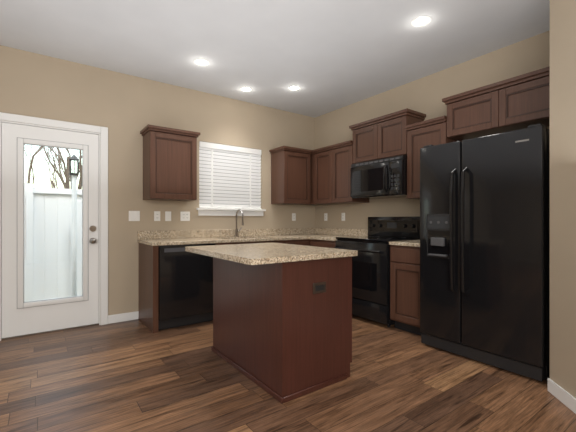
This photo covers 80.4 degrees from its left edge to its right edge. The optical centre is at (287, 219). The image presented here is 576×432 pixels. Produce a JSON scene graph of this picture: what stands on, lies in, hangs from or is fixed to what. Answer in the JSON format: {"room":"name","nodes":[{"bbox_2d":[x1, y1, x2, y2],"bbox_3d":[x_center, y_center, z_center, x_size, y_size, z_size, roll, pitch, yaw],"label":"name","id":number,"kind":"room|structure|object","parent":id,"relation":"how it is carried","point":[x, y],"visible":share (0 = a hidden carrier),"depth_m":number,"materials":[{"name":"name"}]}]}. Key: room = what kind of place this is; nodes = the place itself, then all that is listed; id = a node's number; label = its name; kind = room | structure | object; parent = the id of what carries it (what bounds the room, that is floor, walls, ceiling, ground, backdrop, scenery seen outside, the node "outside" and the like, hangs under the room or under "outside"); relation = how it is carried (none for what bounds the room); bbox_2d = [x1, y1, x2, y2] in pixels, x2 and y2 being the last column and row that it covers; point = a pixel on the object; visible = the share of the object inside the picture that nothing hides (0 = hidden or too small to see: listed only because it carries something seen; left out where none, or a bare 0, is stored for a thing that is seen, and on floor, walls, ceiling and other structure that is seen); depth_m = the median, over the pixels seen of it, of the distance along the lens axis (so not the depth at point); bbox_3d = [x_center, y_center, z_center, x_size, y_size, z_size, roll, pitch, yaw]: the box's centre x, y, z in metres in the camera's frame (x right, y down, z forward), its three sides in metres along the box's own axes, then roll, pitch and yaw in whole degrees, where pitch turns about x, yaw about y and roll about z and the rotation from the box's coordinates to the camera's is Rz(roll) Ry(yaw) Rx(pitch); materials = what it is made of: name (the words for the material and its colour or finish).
{"room":"kitchen","nodes":[
{"label":"kitchen","id":0,"kind":"room"},
{"bbox_2d":[0,45,314,324],"bbox_3d":[-1.108,-0.250,4.362,3.945,2.740,0.120,0,0,-36],"label":"wall","id":1,"kind":"structure","parent":0,"point":[131,107],"depth_m":3.84,"materials":[{"name":"paint"}]},
{"bbox_2d":[2,122,98,337],"bbox_3d":[-2.337,0.096,3.400,0.795,2.012,0.139,0,0,-36],"label":"door","id":2,"kind":"structure","parent":1,"relation":"in","point":[20,316],"depth_m":3.36,"materials":[{"name":"white paint"}]},
{"bbox_2d":[0,112,107,340],"bbox_3d":[-2.364,0.062,3.437,0.965,2.115,0.140,0,0,-36],"label":"door frame","id":3,"kind":"structure","parent":1,"relation":"attached to","point":[44,123],"depth_m":3.63,"materials":[{"name":"white wood"}]},
{"bbox_2d":[108,311,138,323],"bbox_3d":[-1.815,1.075,3.765,0.309,0.090,0.014,0,0,-36],"label":"baseboard","id":4,"kind":"structure","parent":1,"relation":"attached to","point":[116,318],"depth_m":3.76,"materials":[{"name":"white wood"}]},
{"bbox_2d":[129,211,139,220],"bbox_3d":[-1.726,-0.045,3.831,0.116,0.114,0.008,0,0,-36],"label":"switch plate","id":5,"kind":"object","parent":1,"relation":"attached to","point":[134,215],"visible":1,"depth_m":3.83,"materials":[{"name":"white plastic"}]},
{"bbox_2d":[154,211,159,220],"bbox_3d":[-1.525,-0.045,3.977,0.070,0.114,0.008,0,0,-36],"label":"electrical outlet plate","id":6,"kind":"object","parent":1,"relation":"attached to","point":[156,215],"visible":1,"depth_m":3.97,"materials":[{"name":"white plastic"}]},
{"bbox_2d":[165,211,170,220],"bbox_3d":[-1.423,-0.045,4.051,0.070,0.114,0.008,0,0,-36],"label":"electrical outlet plate","id":7,"kind":"object","parent":1,"relation":"attached to","point":[167,215],"visible":1,"depth_m":4.05,"materials":[{"name":"white plastic"}]},
{"bbox_2d":[140,124,199,200],"bbox_3d":[-1.343,-0.618,3.895,0.575,0.775,0.355,0,0,-36],"label":"upper cabinet","id":8,"kind":"object","parent":1,"relation":"attached to","point":[169,164],"visible":1,"depth_m":3.77,"materials":[{"name":"brown wood"}]},
{"bbox_2d":[180,212,189,220],"bbox_3d":[-1.257,-0.045,4.172,0.116,0.114,0.008,0,0,-36],"label":"electrical outlet plate","id":9,"kind":"object","parent":1,"relation":"attached to","point":[184,216],"visible":1,"depth_m":4.17,"materials":[{"name":"white plastic"}]},
{"bbox_2d":[137,228,312,239],"bbox_3d":[-0.632,0.173,4.618,2.630,0.096,0.021,0,0,-36],"label":"backsplash","id":10,"kind":"structure","parent":1,"relation":"attached to","point":[283,231],"depth_m":4.46,"materials":[{"name":"beige stone"}]},
{"bbox_2d":[196,208,265,215],"bbox_3d":[-0.742,-0.102,4.556,1.005,0.095,0.095,0,0,-36],"label":"window sill","id":11,"kind":"structure","parent":1,"relation":"attached to","point":[222,212],"depth_m":4.49,"materials":[{"name":"white wood"}]},
{"bbox_2d":[269,146,311,204],"bbox_3d":[0.038,-0.618,4.898,0.500,0.775,0.355,0,0,-36],"label":"upper cabinet","id":12,"kind":"object","parent":1,"relation":"attached to","point":[290,175],"visible":0.98,"depth_m":4.78,"materials":[{"name":"brown wood"}]},
{"bbox_2d":[292,213,295,220],"bbox_3d":[0.090,-0.045,5.150,0.070,0.114,0.008,0,0,-36],"label":"electrical outlet plate","id":13,"kind":"object","parent":1,"relation":"attached to","point":[293,216],"visible":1,"depth_m":5.15,"materials":[{"name":"white plastic"}]},
{"bbox_2d":[0,0,549,117],"bbox_3d":[-0.279,-1.660,0.724,6.880,0.080,6.980,0,0,-36],"label":"ceiling","id":14,"kind":"structure","parent":0,"point":[326,56],"depth_m":3.06,"materials":[{"name":"paint"}]},
{"bbox_2d":[194,59,208,65],"bbox_3d":[-0.885,-1.617,3.498,0.156,0.001,0.156,0,0,-36],"label":"recessed light","id":15,"kind":"object","parent":14,"relation":"in","point":[200,61],"visible":1,"depth_m":3.50,"materials":[{"name":"white"}]},
{"bbox_2d":[240,87,251,91],"bbox_3d":[-0.520,-1.617,4.220,0.156,0.001,0.156,0,0,-36],"label":"recessed light","id":16,"kind":"object","parent":14,"relation":"in","point":[246,89],"visible":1,"depth_m":4.22,"materials":[{"name":"white"}]},
{"bbox_2d":[288,86,299,90],"bbox_3d":[0.075,-1.617,4.183,0.156,0.001,0.156,0,0,-36],"label":"recessed light","id":17,"kind":"object","parent":14,"relation":"in","point":[293,88],"visible":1,"depth_m":4.19,"materials":[{"name":"white"}]},
{"bbox_2d":[411,16,430,26],"bbox_3d":[1.084,-1.617,2.778,0.156,0.001,0.156,0,0,-36],"label":"recessed light","id":18,"kind":"object","parent":14,"relation":"in","point":[420,21],"visible":1,"depth_m":2.78,"materials":[{"name":"white"}]},
{"bbox_2d":[0,315,575,431],"bbox_3d":[-0.279,1.150,0.724,6.880,0.060,6.980,0,0,-36],"label":"floor","id":19,"kind":"structure","parent":0,"point":[137,375],"depth_m":2.23,"materials":[{"name":"brown wood"}]},
{"bbox_2d":[158,243,214,329],"bbox_3d":[-1.213,0.690,3.806,0.602,0.861,0.612,0,0,-36],"label":"dishwasher","id":20,"kind":"object","parent":19,"relation":"on","point":[185,288],"visible":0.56,"depth_m":3.53,"materials":[{"name":"black metal"}]},
{"bbox_2d":[215,236,292,244],"bbox_3d":[-0.570,0.688,4.287,1.000,0.866,0.630,0,0,-36],"label":"base cabinet","id":21,"kind":"object","parent":19,"relation":"on","point":[248,239],"depth_m":4.00,"materials":[{"name":"brown wood"}]},
{"bbox_2d":[137,232,316,247],"bbox_3d":[-0.452,0.238,4.370,2.630,0.034,0.635,0,0,-36],"label":"countertop","id":22,"kind":"structure","parent":21,"relation":"on","point":[184,239],"depth_m":4.06,"materials":[{"name":"beige stone"}]},
{"bbox_2d":[234,209,243,236],"bbox_3d":[-0.618,0.037,4.466,0.110,0.364,0.213,0,0,-36],"label":"faucet","id":23,"kind":"object","parent":22,"relation":"on","point":[236,229],"visible":1,"depth_m":4.49,"materials":[{"name":"silver metal"}]},
{"bbox_2d":[185,243,357,403],"bbox_3d":[-0.173,0.670,2.631,0.888,0.900,1.110,0,0,-36],"label":"kitchen island","id":24,"kind":"object","parent":19,"relation":"on","point":[282,323],"visible":1,"depth_m":2.30,"materials":[{"name":"brown wood"}]},
{"bbox_2d":[293,240,304,244],"bbox_3d":[-0.093,0.688,4.634,0.457,0.866,0.630,0,0,-36],"label":"base cabinet","id":25,"kind":"object","parent":19,"relation":"on","point":[297,242],"depth_m":4.43,"materials":[{"name":"brown wood"}]},
{"bbox_2d":[305,240,335,247],"bbox_3d":[0.654,0.688,4.489,0.700,0.866,0.523,0,0,-36],"label":"base cabinet","id":26,"kind":"object","parent":19,"relation":"on","point":[318,243],"depth_m":4.33,"materials":[{"name":"brown wood"}]},
{"bbox_2d":[309,236,349,239],"bbox_3d":[0.688,0.238,4.498,0.635,0.034,0.498,0,0,-36],"label":"countertop","id":27,"kind":"structure","parent":26,"relation":"on","point":[310,237],"depth_m":4.41,"materials":[{"name":"beige stone"}]},
{"bbox_2d":[334,216,419,326],"bbox_3d":[1.026,0.540,3.959,0.713,1.160,0.754,0,0,-36],"label":"range","id":28,"kind":"object","parent":19,"relation":"on","point":[371,281],"visible":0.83,"depth_m":3.73,"materials":[{"name":"black metal"}]},
{"bbox_2d":[389,240,421,335],"bbox_3d":[1.410,0.623,3.505,0.635,0.995,0.421,0,0,-36],"label":"base cabinet","id":29,"kind":"object","parent":19,"relation":"on","point":[405,285],"visible":0.5,"depth_m":3.35,"materials":[{"name":"brown wood"}]},
{"bbox_2d":[420,124,549,380],"bbox_3d":[1.724,0.229,2.879,0.821,1.783,0.928,0,0,-36],"label":"fridge","id":30,"kind":"object","parent":19,"relation":"on","point":[484,249],"visible":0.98,"depth_m":2.58,"materials":[{"name":"black metal"}]},
{"bbox_2d":[315,30,549,228],"bbox_3d":[1.450,-0.250,4.095,0.120,2.740,3.320,0,0,-36],"label":"wall","id":31,"kind":"structure","parent":0,"point":[426,95],"depth_m":3.98,"materials":[{"name":"paint"}]},
{"bbox_2d":[303,140,368,204],"bbox_3d":[0.607,-0.618,4.848,0.355,0.775,1.104,0,0,-36],"label":"upper cabinet","id":32,"kind":"object","parent":31,"relation":"attached to","point":[330,174],"visible":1,"depth_m":4.61,"materials":[{"name":"brown wood"}]},
{"bbox_2d":[313,228,367,235],"bbox_3d":[0.756,0.173,4.927,0.020,0.096,1.112,0,0,-36],"label":"backsplash","id":33,"kind":"structure","parent":31,"relation":"attached to","point":[320,231],"depth_m":4.86,"materials":[{"name":"beige stone"}]},
{"bbox_2d":[349,108,425,163],"bbox_3d":[1.165,-0.950,4.080,0.355,0.480,0.846,0,0,-36],"label":"upper cabinet","id":34,"kind":"object","parent":31,"relation":"attached to","point":[381,137],"visible":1,"depth_m":3.93,"materials":[{"name":"brown wood"}]},
{"bbox_2d":[351,155,406,198],"bbox_3d":[1.132,-0.482,4.036,0.453,0.425,0.750,0,0,-36],"label":"microwave","id":35,"kind":"object","parent":34,"relation":"attached to","point":[384,178],"visible":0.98,"depth_m":3.88,"materials":[{"name":"black metal"}]},
{"bbox_2d":[405,116,456,198],"bbox_3d":[1.528,-0.620,3.581,0.355,0.780,0.440,0,0,-36],"label":"upper cabinet","id":36,"kind":"object","parent":31,"relation":"attached to","point":[433,131],"visible":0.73,"depth_m":3.57,"materials":[{"name":"brown wood"}]},
{"bbox_2d":[442,66,549,140],"bbox_3d":[1.933,-0.990,3.023,0.355,0.380,0.990,0,0,-36],"label":"upper cabinet","id":37,"kind":"object","parent":31,"relation":"attached to","point":[522,101],"visible":0.71,"depth_m":2.93,"materials":[{"name":"brown wood"}]},
{"bbox_2d":[550,0,575,397],"bbox_3d":[1.669,-0.250,1.316,1.252,2.740,1.140,0,0,-36],"label":"wall","id":38,"kind":"structure","parent":0,"point":[563,194],"depth_m":1.19,"materials":[{"name":"paint"}]},
{"bbox_2d":[548,378,575,413],"bbox_3d":[1.574,1.078,1.396,1.208,0.085,1.208,0,0,-36],"label":"baseboard","id":39,"kind":"structure","parent":38,"relation":"attached to","point":[563,396],"depth_m":2.08,"materials":[{"name":"white wood"}]},
{"label":"outside","id":40,"kind":"structure","parent":0,"visible":0},
{"bbox_3d":[-5.139,1.320,8.775,18.000,0.100,11.760,0,0,-36],"label":"ground","id":41,"kind":"structure","parent":40,"visible":0},
{"bbox_2d":[24,144,42,185],"bbox_3d":[-6.812,-1.536,7.842,3.015,5.629,2.441,0,0,-36],"label":"tree","id":42,"kind":"object","parent":41,"relation":"on","point":[29,174],"depth_m":8.14,"materials":[{"name":"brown plant"}]},
{"bbox_2d":[24,183,81,301],"bbox_3d":[-3.486,0.380,4.883,8.100,1.780,0.120,0,0,-36],"label":"fence","id":43,"kind":"object","parent":41,"relation":"on","point":[35,257],"depth_m":4.92,"materials":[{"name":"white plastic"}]},
{"bbox_2d":[24,145,81,188],"bbox_3d":[-5.191,-1.341,7.308,1.976,5.251,3.284,0,0,-36],"label":"tree","id":44,"kind":"object","parent":41,"relation":"on","point":[59,175],"depth_m":7.81,"materials":[{"name":"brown plant"}]},
{"bbox_2d":[39,147,79,188],"bbox_3d":[-6.393,-1.705,9.729,2.703,5.968,2.862,0,0,-36],"label":"tree","id":45,"kind":"object","parent":41,"relation":"on","point":[67,182],"depth_m":9.24,"materials":[{"name":"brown plant"}]},
{"bbox_2d":[69,155,78,295],"bbox_3d":[-2.886,0.195,4.602,0.113,2.150,0.113,0,0,-36],"label":"lamp post","id":46,"kind":"object","parent":41,"relation":"on","point":[74,227],"depth_m":4.58,"materials":[{"name":"black"}]},
{"bbox_3d":[-0.788,-0.573,4.619,0.925,0.845,0.050,0,0,-36],"label":"window","id":47,"kind":"structure","parent":0,"visible":0},
{"bbox_2d":[199,141,260,208],"bbox_3d":[-0.756,-0.573,4.576,0.913,0.840,0.047,0,0,-36],"label":"window blind","id":48,"kind":"object","parent":47,"relation":"attached to","point":[229,176],"visible":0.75,"depth_m":4.55,"materials":[{"name":"white paint"}]}
]}

